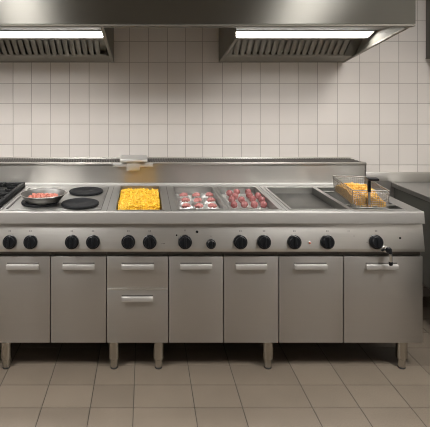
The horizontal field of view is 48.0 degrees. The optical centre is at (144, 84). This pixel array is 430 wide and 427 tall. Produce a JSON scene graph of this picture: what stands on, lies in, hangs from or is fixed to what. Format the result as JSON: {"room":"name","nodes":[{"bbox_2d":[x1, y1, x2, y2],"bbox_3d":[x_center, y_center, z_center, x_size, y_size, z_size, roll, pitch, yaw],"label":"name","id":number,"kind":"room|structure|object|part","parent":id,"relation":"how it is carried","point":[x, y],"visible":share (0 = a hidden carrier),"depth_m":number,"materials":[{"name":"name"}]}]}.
{"room":"commercial kitchen","nodes":[
{"label":"commercial kitchen","id":0,"kind":"room"},
{"bbox_2d":[0,0,429,296],"bbox_3d":[0.075,0.290,3.640,5.350,2.620,0.120,0,0,0],"label":"wall","id":1,"kind":"structure","parent":0,"point":[165,92],"depth_m":3.58,"materials":[{"name":"tile"}]},
{"bbox_2d":[0,157,366,182],"bbox_3d":[0.177,0.639,3.445,2.754,0.193,0.261,0,0,0],"label":"backsplash","id":2,"kind":"structure","parent":1,"relation":"attached to","point":[27,172],"depth_m":3.33,"materials":[{"name":"metal"}]},
{"bbox_2d":[0,0,415,62],"bbox_3d":[-0.123,-0.584,3.103,3.253,0.832,0.947,0,0,0],"label":"extractor hood","id":3,"kind":"object","parent":1,"relation":"attached to","point":[30,30],"visible":1,"depth_m":2.63,"materials":[{"name":"metal"}]},
{"bbox_3d":[-0.968,-0.352,2.869,1.449,0.016,0.335,0,0,0],"label":"soffit panel","id":4,"kind":"part","parent":3,"relation":"part of","materials":[{"name":"grey metal"}]},
{"bbox_3d":[-0.968,-0.321,3.200,1.449,0.008,0.107,0,0,0],"label":"rail","id":5,"kind":"part","parent":3,"relation":"part of","materials":[{"name":"metal"}]},
{"bbox_2d":[0,32,102,36],"bbox_3d":[-0.968,-0.337,3.094,1.384,0.038,0.096,0,0,0],"label":"diffuser","id":6,"kind":"object","parent":3,"relation":"attached to","point":[2,34],"depth_m":3.10,"materials":[{"name":"white plastic"}]},
{"bbox_3d":[-0.968,-0.335,3.093,1.392,0.055,0.109,0,0,0],"label":"light frame","id":7,"kind":"part","parent":3,"relation":"part of","materials":[{"name":"metal"}]},
{"bbox_3d":[1.030,-0.321,3.200,0.931,0.008,0.107,0,0,0],"label":"rail","id":8,"kind":"part","parent":3,"relation":"part of","materials":[{"name":"metal"}]},
{"bbox_2d":[236,32,371,36],"bbox_3d":[1.024,-0.337,3.094,0.895,0.038,0.096,0,0,0],"label":"diffuser","id":9,"kind":"object","parent":3,"relation":"attached to","point":[238,34],"depth_m":3.10,"materials":[{"name":"white plastic"}]},
{"bbox_3d":[1.024,-0.335,3.093,0.903,0.055,0.109,0,0,0],"label":"light frame","id":10,"kind":"part","parent":3,"relation":"part of","materials":[{"name":"metal"}]},
{"bbox_3d":[1.030,-0.352,2.869,0.931,0.016,0.335,0,0,0],"label":"soffit panel","id":11,"kind":"part","parent":3,"relation":"part of","materials":[{"name":"grey metal"}]},
{"bbox_3d":[1.456,-0.273,3.327,0.078,0.129,0.144,0,0,0],"label":"blanking plate","id":12,"kind":"part","parent":3,"relation":"part of","materials":[{"name":"metal"}]},
{"bbox_2d":[425,0,429,58],"bbox_3d":[2.432,-0.547,3.377,0.631,0.705,0.399,0,0,0],"label":"upper cabinet","id":13,"kind":"object","parent":1,"relation":"attached to","point":[427,1],"visible":1,"depth_m":3.55,"materials":[{"name":"metal"}]},
{"bbox_2d":[0,297,429,426],"bbox_3d":[0.075,1.630,0.700,5.350,0.060,5.800,0,0,0],"label":"floor","id":14,"kind":"structure","parent":0,"point":[50,384],"depth_m":2.51,"materials":[{"name":"tile"}]},
{"bbox_2d":[0,252,51,368],"bbox_3d":[-0.863,1.264,2.975,0.667,0.671,0.690,0,0,0],"label":"base cabinet","id":15,"kind":"object","parent":14,"relation":"on","point":[25,277],"visible":0.6,"depth_m":2.65,"materials":[{"name":"grey metal"}]},
{"bbox_3d":[-0.786,1.491,2.686,0.061,0.106,0.061,0,0,0],"label":"leg","id":16,"kind":"part","parent":15,"relation":"part of","materials":[{"name":"metal"}]},
{"bbox_3d":[-0.681,1.014,2.640,0.179,0.027,0.020,0,0,0],"label":"handle","id":17,"kind":"part","parent":15,"relation":"part of","materials":[{"name":"metal"}]},
{"bbox_2d":[0,155,424,223],"bbox_3d":[0.177,0.639,3.103,2.754,0.265,0.945,0,0,0],"label":"countertop","id":18,"kind":"structure","parent":15,"relation":"on","point":[167,173],"depth_m":3.32,"materials":[{"name":"metal"}]},
{"bbox_2d":[0,182,25,208],"bbox_3d":[-1.002,0.706,2.985,0.358,0.071,0.614,0,0,0],"label":"gas hob","id":19,"kind":"object","parent":18,"relation":"in","point":[8,190],"visible":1,"depth_m":3.09,"materials":[{"name":"metal"}]},
{"bbox_2d":[6,187,108,209],"bbox_3d":[-0.519,0.696,2.966,0.545,0.020,0.608,0,0,0],"label":"cooktop","id":20,"kind":"object","parent":18,"relation":"in","point":[76,198],"visible":0.75,"depth_m":2.81,"materials":[{"name":"metal"}]},
{"bbox_2d":[20,188,66,204],"bbox_3d":[-0.600,0.660,2.800,0.271,0.049,0.271,0,0,0],"label":"frying pan","id":21,"kind":"object","parent":20,"relation":"on","point":[61,192],"visible":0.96,"depth_m":2.79,"materials":[{"name":"metal"}]},
{"bbox_3d":[-0.083,0.550,3.350,0.278,0.088,0.160,0,0,0],"label":"splashback bracket","id":22,"kind":"part","parent":18,"relation":"part of","materials":[{"name":"silver metal"}]},
{"bbox_3d":[-0.078,0.520,3.350,0.188,0.028,0.160,0,0,0],"label":"plate","id":23,"kind":"part","parent":18,"relation":"part of","materials":[{"name":"metal"}]},
{"bbox_2d":[113,186,163,210],"bbox_3d":[-0.034,0.750,2.986,0.286,0.092,0.646,0,0,0],"label":"pan","id":24,"kind":"object","parent":18,"relation":"in","point":[120,187],"visible":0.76,"depth_m":3.07,"materials":[{"name":"metal"}]},
{"bbox_2d":[118,188,160,209],"bbox_3d":[-0.034,0.726,2.986,0.258,0.098,0.617,0,0,0],"label":"fries","id":25,"kind":"object","parent":24,"relation":"in","point":[141,198],"visible":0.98,"depth_m":2.85,"materials":[{"name":"yellow food"}]},
{"bbox_2d":[172,187,228,209],"bbox_3d":[0.328,0.734,2.977,0.289,0.063,0.606,0,0,0],"label":"tray","id":26,"kind":"object","parent":18,"relation":"on","point":[177,191],"visible":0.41,"depth_m":3.10,"materials":[{"name":"metal"}]},
{"bbox_2d":[181,197,189,201],"bbox_3d":[0.254,0.721,2.975,0.053,0.032,0.044,0,0,32],"label":"meat slice","id":27,"kind":"object","parent":26,"relation":"in","point":[185,199],"visible":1,"depth_m":2.96,"materials":[{"name":"food"}]},
{"bbox_2d":[182,203,190,207],"bbox_3d":[0.247,0.720,2.835,0.052,0.031,0.047,0,0,23],"label":"meat slice","id":28,"kind":"object","parent":26,"relation":"in","point":[185,205],"visible":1,"depth_m":2.82,"materials":[{"name":"pink food"}]},
{"bbox_2d":[194,197,201,201],"bbox_3d":[0.331,0.720,2.974,0.054,0.029,0.047,0,0,9],"label":"meat slice","id":29,"kind":"object","parent":26,"relation":"on","point":[197,199],"visible":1,"depth_m":2.96,"materials":[{"name":"red food"}]},
{"bbox_2d":[194,203,202,207],"bbox_3d":[0.322,0.719,2.831,0.058,0.031,0.043,0,0,-10],"label":"meat slice","id":30,"kind":"object","parent":26,"relation":"in","point":[198,205],"visible":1,"depth_m":2.82,"materials":[{"name":"pink food"}]},
{"bbox_2d":[207,197,215,201],"bbox_3d":[0.415,0.720,2.977,0.052,0.031,0.047,0,0,32],"label":"meat slice","id":31,"kind":"object","parent":26,"relation":"in","point":[210,199],"visible":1,"depth_m":2.96,"materials":[{"name":"food"}]},
{"bbox_2d":[208,203,216,207],"bbox_3d":[0.402,0.721,2.833,0.053,0.032,0.044,0,0,33],"label":"meat slice","id":32,"kind":"object","parent":26,"relation":"in","point":[211,205],"visible":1,"depth_m":2.82,"materials":[{"name":"pink food"}]},
{"bbox_2d":[0,224,424,265],"bbox_3d":[0.177,0.863,2.947,2.754,0.250,0.745,0,0,0],"label":"control panel","id":33,"kind":"object","parent":18,"relation":"on","point":[389,238],"visible":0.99,"depth_m":2.64,"materials":[{"name":"metal"}]},
{"bbox_3d":[-0.752,0.874,2.633,0.078,0.078,0.024,0,0,0],"label":"knob","id":34,"kind":"part","parent":33,"relation":"part of","materials":[{"name":"black plastic"}]},
{"bbox_3d":[-0.637,0.874,2.633,0.078,0.078,0.024,0,0,0],"label":"knob","id":35,"kind":"part","parent":33,"relation":"part of","materials":[{"name":"black plastic"}]},
{"bbox_3d":[-0.407,0.874,2.633,0.078,0.078,0.024,0,0,0],"label":"knob","id":36,"kind":"part","parent":33,"relation":"part of","materials":[{"name":"black plastic"}]},
{"bbox_3d":[-0.289,0.874,2.633,0.078,0.078,0.024,0,0,0],"label":"knob","id":37,"kind":"part","parent":33,"relation":"part of","materials":[{"name":"black plastic"}]},
{"bbox_3d":[-0.093,0.874,2.633,0.078,0.078,0.024,0,0,0],"label":"knob","id":38,"kind":"part","parent":33,"relation":"part of","materials":[{"name":"black plastic"}]},
{"bbox_3d":[0.026,0.874,2.633,0.078,0.078,0.024,0,0,0],"label":"knob","id":39,"kind":"part","parent":33,"relation":"part of","materials":[{"name":"black plastic"}]},
{"bbox_3d":[0.223,0.874,2.633,0.078,0.078,0.024,0,0,0],"label":"knob","id":40,"kind":"part","parent":33,"relation":"part of","materials":[{"name":"black plastic"}]},
{"bbox_3d":[0.177,0.849,2.650,2.754,0.156,0.036,0,0,0],"label":"panel","id":41,"kind":"part","parent":33,"relation":"part of","materials":[{"name":"metal"}]},
{"bbox_3d":[0.531,0.874,2.633,0.078,0.078,0.024,0,0,0],"label":"knob","id":42,"kind":"part","parent":33,"relation":"part of","materials":[{"name":"black plastic"}]},
{"bbox_3d":[0.662,0.874,2.633,0.078,0.078,0.024,0,0,0],"label":"knob","id":43,"kind":"part","parent":33,"relation":"part of","materials":[{"name":"black plastic"}]},
{"bbox_3d":[0.831,0.874,2.633,0.078,0.078,0.024,0,0,0],"label":"knob","id":44,"kind":"part","parent":33,"relation":"part of","materials":[{"name":"black plastic"}]},
{"bbox_3d":[1.015,0.874,2.633,0.078,0.078,0.024,0,0,0],"label":"knob","id":45,"kind":"part","parent":33,"relation":"part of","materials":[{"name":"black plastic"}]},
{"bbox_3d":[1.286,0.874,2.633,0.078,0.078,0.024,0,0,0],"label":"knob","id":46,"kind":"part","parent":33,"relation":"part of","materials":[{"name":"black plastic"}]},
{"bbox_2d":[215,187,281,209],"bbox_3d":[0.626,0.732,2.977,0.292,0.059,0.606,0,0,0],"label":"tray","id":47,"kind":"object","parent":18,"relation":"on","point":[271,205],"visible":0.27,"depth_m":3.04,"materials":[{"name":"metal"}]},
{"bbox_2d":[226,190,232,195],"bbox_3d":[0.561,0.720,3.153,0.043,0.045,0.042,0,0,-1],"label":"meatball","id":48,"kind":"object","parent":47,"relation":"on","point":[228,192],"visible":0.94,"depth_m":3.14,"materials":[{"name":"red food"}]},
{"bbox_2d":[228,196,234,202],"bbox_3d":[0.545,0.721,2.982,0.044,0.045,0.040,0,0,-7],"label":"meatball","id":49,"kind":"object","parent":47,"relation":"on","point":[231,198],"visible":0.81,"depth_m":2.97,"materials":[{"name":"red food"}]},
{"bbox_2d":[231,201,237,207],"bbox_3d":[0.536,0.720,2.853,0.041,0.043,0.043,0,0,17],"label":"meatball","id":50,"kind":"object","parent":47,"relation":"on","point":[233,203],"visible":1,"depth_m":2.84,"materials":[{"name":"food"}]},
{"bbox_2d":[238,196,244,202],"bbox_3d":[0.606,0.720,2.974,0.042,0.042,0.043,0,0,-14],"label":"meatball","id":51,"kind":"object","parent":47,"relation":"on","point":[241,198],"visible":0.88,"depth_m":2.96,"materials":[{"name":"red food"}]},
{"bbox_2d":[241,201,247,207],"bbox_3d":[0.599,0.720,2.860,0.043,0.045,0.042,0,0,42],"label":"meatball","id":52,"kind":"object","parent":47,"relation":"on","point":[244,204],"visible":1,"depth_m":2.85,"materials":[{"name":"food"}]},
{"bbox_2d":[249,195,255,201],"bbox_3d":[0.680,0.721,2.991,0.042,0.046,0.042,0,0,42],"label":"meatball","id":53,"kind":"object","parent":47,"relation":"on","point":[252,198],"visible":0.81,"depth_m":2.98,"materials":[{"name":"red food"}]},
{"bbox_2d":[251,201,257,207],"bbox_3d":[0.658,0.720,2.853,0.043,0.045,0.042,0,0,-6],"label":"meatball","id":54,"kind":"object","parent":47,"relation":"on","point":[254,204],"visible":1,"depth_m":2.84,"materials":[{"name":"food"}]},
{"bbox_2d":[255,192,260,198],"bbox_3d":[0.734,0.720,3.079,0.041,0.043,0.042,0,0,-23],"label":"meatball","id":55,"kind":"object","parent":47,"relation":"on","point":[257,194],"visible":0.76,"depth_m":3.06,"materials":[{"name":"red food"}]},
{"bbox_2d":[258,196,264,202],"bbox_3d":[0.732,0.720,2.974,0.043,0.044,0.042,0,0,-18],"label":"meatball","id":56,"kind":"object","parent":47,"relation":"on","point":[260,199],"visible":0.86,"depth_m":2.96,"materials":[{"name":"red food"}]},
{"bbox_2d":[260,201,266,207],"bbox_3d":[0.715,0.720,2.853,0.042,0.042,0.045,0,0,28],"label":"meatball","id":57,"kind":"object","parent":47,"relation":"on","point":[263,204],"visible":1,"depth_m":2.84,"materials":[{"name":"food"}]},
{"bbox_2d":[264,187,350,209],"bbox_3d":[0.990,0.729,2.967,0.346,0.054,0.588,0,0,0],"label":"griddle","id":58,"kind":"object","parent":18,"relation":"in","point":[293,198],"visible":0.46,"depth_m":3.04,"materials":[{"name":"metal"}]},
{"bbox_3d":[0.990,0.747,2.967,0.312,0.010,0.554,0,0,0],"label":"plate","id":59,"kind":"part","parent":58,"relation":"part of","materials":[{"name":"silver metal"}]},
{"bbox_2d":[315,187,406,209],"bbox_3d":[1.320,0.784,2.967,0.314,0.164,0.584,0,0,0],"label":"fryer","id":60,"kind":"object","parent":18,"relation":"in","point":[329,191],"visible":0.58,"depth_m":3.05,"materials":[{"name":"metal"}]},
{"bbox_2d":[333,176,389,208],"bbox_3d":[1.308,0.612,2.879,0.206,0.179,0.478,0,0,7],"label":"basket","id":61,"kind":"object","parent":60,"relation":"on","point":[369,183],"visible":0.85,"depth_m":2.71,"materials":[{"name":"silver metal"}]},
{"bbox_2d":[335,182,385,206],"bbox_3d":[1.311,0.650,2.902,0.178,0.093,0.402,0,0,8],"label":"fries","id":62,"kind":"object","parent":61,"relation":"in","point":[363,200],"visible":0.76,"depth_m":2.76,"materials":[{"name":"yellow food"}]},
{"bbox_3d":[1.282,0.564,2.669,0.056,0.084,0.054,0,0,7],"label":"handle","id":63,"kind":"part","parent":61,"relation":"part of","materials":[{"name":"black plastic"}]},
{"bbox_2d":[51,252,106,342],"bbox_3d":[-0.372,1.264,2.975,0.310,0.671,0.690,0,0,0],"label":"base cabinet","id":64,"kind":"object","parent":14,"relation":"on","point":[78,279],"visible":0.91,"depth_m":2.65,"materials":[{"name":"grey metal"}]},
{"bbox_3d":[-0.370,1.014,2.640,0.177,0.027,0.020,0,0,0],"label":"handle","id":65,"kind":"part","parent":64,"relation":"part of","materials":[{"name":"metal"}]},
{"bbox_2d":[107,252,167,368],"bbox_3d":[-0.042,1.264,2.975,0.344,0.671,0.690,0,0,0],"label":"base cabinet","id":66,"kind":"object","parent":14,"relation":"on","point":[137,282],"visible":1,"depth_m":2.65,"materials":[{"name":"grey metal"}]},
{"bbox_3d":[-0.175,1.491,2.686,0.061,0.106,0.061,0,0,0],"label":"leg","id":67,"kind":"part","parent":66,"relation":"part of","materials":[{"name":"metal"}]},
{"bbox_3d":[-0.043,1.193,2.640,0.175,0.025,0.020,0,0,0],"label":"handle","id":68,"kind":"part","parent":66,"relation":"part of","materials":[{"name":"metal"}]},
{"bbox_3d":[-0.042,1.293,2.660,0.342,0.298,0.020,0,0,0],"label":"drawer","id":69,"kind":"part","parent":66,"relation":"part of","materials":[{"name":"metal"}]},
{"bbox_3d":[-0.042,1.048,2.660,0.342,0.177,0.020,0,0,0],"label":"drawer","id":70,"kind":"part","parent":66,"relation":"part of","materials":[{"name":"metal"}]},
{"bbox_3d":[-0.040,1.013,2.640,0.181,0.026,0.020,0,0,0],"label":"handle","id":71,"kind":"part","parent":66,"relation":"part of","materials":[{"name":"metal"}]},
{"bbox_3d":[0.076,1.491,2.686,0.061,0.106,0.061,0,0,0],"label":"leg","id":72,"kind":"part","parent":66,"relation":"part of","materials":[{"name":"metal"}]},
{"bbox_2d":[168,252,222,342],"bbox_3d":[0.285,1.264,2.975,0.304,0.671,0.690,0,0,0],"label":"base cabinet","id":73,"kind":"object","parent":14,"relation":"on","point":[195,279],"visible":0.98,"depth_m":2.65,"materials":[{"name":"grey metal"}]},
{"bbox_3d":[0.285,1.013,2.640,0.175,0.026,0.020,0,0,0],"label":"handle","id":74,"kind":"part","parent":73,"relation":"part of","materials":[{"name":"metal"}]},
{"bbox_2d":[223,252,277,368],"bbox_3d":[0.594,1.264,2.975,0.306,0.671,0.690,0,0,0],"label":"base cabinet","id":75,"kind":"object","parent":14,"relation":"on","point":[250,279],"visible":0.7,"depth_m":2.65,"materials":[{"name":"grey metal"}]},
{"bbox_3d":[0.593,1.014,2.640,0.173,0.027,0.020,0,0,0],"label":"handle","id":76,"kind":"part","parent":75,"relation":"part of","materials":[{"name":"metal"}]},
{"bbox_3d":[0.695,1.491,2.686,0.061,0.106,0.061,0,0,0],"label":"leg","id":77,"kind":"part","parent":75,"relation":"part of","materials":[{"name":"metal"}]},
{"bbox_2d":[277,252,342,342],"bbox_3d":[0.929,1.264,2.975,0.359,0.671,0.690,0,0,0],"label":"base cabinet","id":78,"kind":"object","parent":14,"relation":"on","point":[310,284],"visible":0.58,"depth_m":2.65,"materials":[{"name":"grey metal"}]},
{"bbox_3d":[0.924,1.013,2.640,0.181,0.026,0.020,0,0,0],"label":"handle","id":79,"kind":"part","parent":78,"relation":"part of","materials":[{"name":"metal"}]},
{"bbox_2d":[342,252,422,368],"bbox_3d":[1.333,1.264,2.975,0.443,0.671,0.690,0,0,0],"label":"base cabinet","id":80,"kind":"object","parent":14,"relation":"on","point":[383,303],"visible":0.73,"depth_m":2.65,"materials":[{"name":"grey metal"}]},
{"bbox_3d":[1.321,1.013,2.640,0.176,0.026,0.020,0,0,0],"label":"handle","id":81,"kind":"part","parent":80,"relation":"part of","materials":[{"name":"metal"}]},
{"bbox_3d":[1.453,1.491,2.686,0.061,0.106,0.061,0,0,0],"label":"leg","id":82,"kind":"part","parent":80,"relation":"part of","materials":[{"name":"metal"}]},
{"bbox_2d":[366,172,429,288],"bbox_3d":[2.155,1.128,2.864,1.185,0.944,1.428,0,0,0],"label":"countertop","id":83,"kind":"structure","parent":14,"relation":"on","point":[410,188],"depth_m":3.41,"materials":[{"name":"metal"}]},
{"bbox_2d":[391,182,429,201],"bbox_3d":[2.300,0.749,2.862,0.894,0.033,1.424,0,0,0],"label":"countertop","id":84,"kind":"structure","parent":83,"relation":"on","point":[421,190],"depth_m":3.39,"materials":[{"name":"metal"}]}
]}

